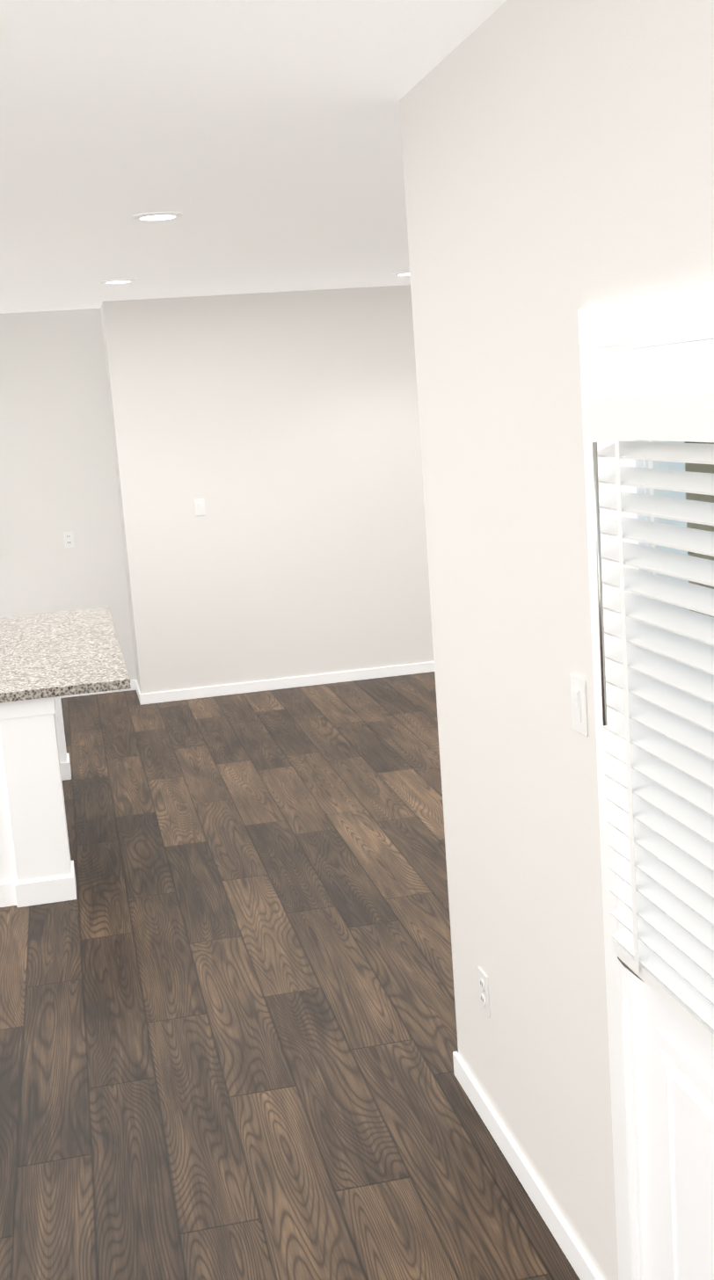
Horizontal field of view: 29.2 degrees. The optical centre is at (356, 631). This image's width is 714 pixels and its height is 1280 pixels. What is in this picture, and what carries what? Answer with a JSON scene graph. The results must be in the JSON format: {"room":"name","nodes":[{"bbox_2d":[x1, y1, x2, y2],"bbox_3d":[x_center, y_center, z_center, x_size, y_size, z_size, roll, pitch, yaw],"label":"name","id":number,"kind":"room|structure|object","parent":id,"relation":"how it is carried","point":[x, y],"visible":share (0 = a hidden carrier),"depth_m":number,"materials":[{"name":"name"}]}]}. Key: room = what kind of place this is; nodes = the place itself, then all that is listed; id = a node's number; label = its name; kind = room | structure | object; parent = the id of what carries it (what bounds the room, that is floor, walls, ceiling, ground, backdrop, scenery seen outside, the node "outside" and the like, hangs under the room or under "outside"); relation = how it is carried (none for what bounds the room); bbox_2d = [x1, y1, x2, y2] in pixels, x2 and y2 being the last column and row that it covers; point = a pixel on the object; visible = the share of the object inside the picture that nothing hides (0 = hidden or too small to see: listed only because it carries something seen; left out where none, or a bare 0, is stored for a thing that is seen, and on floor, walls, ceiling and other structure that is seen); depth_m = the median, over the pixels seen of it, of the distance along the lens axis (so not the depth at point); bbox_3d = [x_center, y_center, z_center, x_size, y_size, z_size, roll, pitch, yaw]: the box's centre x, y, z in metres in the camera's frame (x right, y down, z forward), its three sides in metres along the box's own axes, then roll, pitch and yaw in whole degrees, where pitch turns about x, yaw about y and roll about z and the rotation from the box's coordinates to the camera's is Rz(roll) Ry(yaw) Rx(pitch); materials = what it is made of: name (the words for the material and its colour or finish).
{"room":"empty dining area","nodes":[
{"label":"empty dining area","id":0,"kind":"room"},
{"bbox_2d":[0,308,136,680],"bbox_3d":[-2.669,-0.837,9.721,1.940,2.740,0.150,-6,10,-12],"label":"wall","id":1,"kind":"structure","parent":0,"point":[58,476],"depth_m":9.72,"materials":[{"name":"white paint"}]},
{"bbox_2d":[62,530,74,548],"bbox_3d":[-2.061,-0.659,9.799,0.072,0.115,0.009,-6,10,-12],"label":"electrical outlet","id":2,"kind":"object","parent":1,"relation":"attached to","point":[69,539],"visible":1,"depth_m":9.80,"materials":[{"name":"white plastic"}]},
{"bbox_2d":[0,0,506,313],"bbox_3d":[0.140,-1.953,6.727,9.930,0.060,16.240,-6,10,-12],"label":"ceiling","id":3,"kind":"structure","parent":0,"point":[257,144],"depth_m":3.95,"materials":[{"name":"white paint"}]},
{"bbox_2d":[100,278,135,283],"bbox_3d":[-1.355,-1.988,7.769,0.200,0.010,0.200,-6,10,-12],"label":"recessed light","id":4,"kind":"object","parent":3,"relation":"in","point":[116,280],"visible":1,"depth_m":7.72,"materials":[{"name":"white"}]},
{"bbox_2d":[131,211,182,220],"bbox_3d":[-0.776,-1.617,5.333,0.200,0.010,0.200,-6,10,-12],"label":"recessed light","id":5,"kind":"object","parent":3,"relation":"in","point":[156,215],"visible":1,"depth_m":5.30,"materials":[{"name":"white"}]},
{"bbox_2d":[392,271,409,276],"bbox_3d":[0.323,-2.241,8.566,0.200,0.010,0.200,-6,10,-12],"label":"recessed light","id":6,"kind":"object","parent":3,"relation":"in","point":[403,273],"visible":0.56,"depth_m":8.52,"materials":[{"name":"white"}]},
{"bbox_2d":[100,284,433,693],"bbox_3d":[0.113,-1.083,10.013,3.650,2.740,0.700,-6,10,-12],"label":"wall","id":7,"kind":"structure","parent":0,"point":[279,432],"depth_m":9.51,"materials":[{"name":"white paint"}]},
{"bbox_2d":[193,498,205,516],"bbox_3d":[-1.080,-0.857,9.415,0.072,0.115,0.011,-6,10,-12],"label":"light switch","id":8,"kind":"object","parent":7,"relation":"attached to","point":[200,506],"visible":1,"depth_m":9.41,"materials":[{"name":"white plastic"}]},
{"bbox_2d":[60,661,434,705],"bbox_3d":[-0.264,0.291,10.056,4.650,0.074,0.563,-6,10,-12],"label":"baseboard","id":9,"kind":"structure","parent":7,"relation":"attached to","point":[180,694],"depth_m":9.73,"materials":[{"name":"white wood"}]},
{"bbox_2d":[0,671,580,1279],"bbox_3d":[0.335,0.801,7.192,9.930,0.060,16.240,-6,10,-12],"label":"floor","id":10,"kind":"structure","parent":0,"point":[229,1046],"depth_m":4.52,"materials":[{"name":"brown wood"}]},
{"bbox_2d":[0,697,76,907],"bbox_3d":[-1.348,0.688,5.757,0.220,0.874,0.200,-6,10,-12],"label":"base cabinet","id":11,"kind":"object","parent":10,"relation":"on","point":[37,867],"depth_m":5.67,"materials":[{"name":"white wood"}]},
{"bbox_2d":[0,606,130,703],"bbox_3d":[-1.761,0.215,6.627,1.220,0.260,2.275,-6,10,-12],"label":"countertop","id":12,"kind":"structure","parent":11,"relation":"on","point":[54,654],"depth_m":6.30,"materials":[{"name":"stone"}]},
{"bbox_2d":[56,696,70,779],"bbox_3d":[-1.774,0.393,7.683,0.220,0.874,0.200,-6,10,-12],"label":"base cabinet","id":13,"kind":"object","parent":10,"relation":"on","point":[66,756],"depth_m":7.65,"materials":[{"name":"white wood"}]},
{"bbox_2d":[399,0,713,1279],"bbox_3d":[0.800,0.313,1.463,0.150,2.740,4.880,-6,10,-12],"label":"wall","id":14,"kind":"structure","parent":0,"point":[557,156],"depth_m":2.96,"materials":[{"name":"white paint"}]},
{"bbox_2d":[477,967,489,1018],"bbox_3d":[0.337,0.962,3.655,0.009,0.115,0.072,-6,10,-12],"label":"electrical outlet","id":15,"kind":"object","parent":14,"relation":"attached to","point":[483,991],"visible":1,"depth_m":3.64,"materials":[{"name":"white plastic"}]},
{"bbox_2d":[452,1051,602,1279],"bbox_3d":[0.812,1.632,1.674,0.013,0.074,4.893,-6,10,-12],"label":"baseboard","id":16,"kind":"structure","parent":14,"relation":"attached to","point":[574,1253],"depth_m":3.40,"materials":[{"name":"white wood"}]},
{"bbox_2d":[569,673,587,736],"bbox_3d":[0.439,0.145,2.729,0.011,0.115,0.072,-6,10,-12],"label":"light switch","id":17,"kind":"object","parent":14,"relation":"attached to","point":[578,704],"visible":1,"depth_m":2.72,"materials":[{"name":"white plastic"}]},
{"bbox_2d":[577,279,713,1279],"bbox_3d":[0.671,0.523,2.160,0.166,2.113,1.086,-6,10,-12],"label":"door frame","id":18,"kind":"structure","parent":14,"relation":"attached to","point":[684,314],"depth_m":2.56,"materials":[{"name":"white wood"}]},
{"bbox_2d":[582,339,713,1279],"bbox_3d":[0.615,0.570,2.155,0.187,2.030,0.960,-6,10,-12],"label":"exterior door","id":19,"kind":"structure","parent":14,"relation":"in","point":[661,653],"depth_m":2.28,"materials":[{"name":"white paint"},{"name":"glass"}]},
{"bbox_3d":[3.063,-0.329,4.313,5.530,2.740,0.150,-6,10,-12],"label":"wall","id":20,"kind":"structure","parent":0,"visible":0},
{"bbox_2d":[684,441,713,617],"bbox_3d":[3.069,-0.494,4.201,5.528,3.300,0.016,-6,10,-12],"label":"siding","id":21,"kind":"object","parent":20,"relation":"attached to","point":[705,498],"depth_m":3.74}
]}

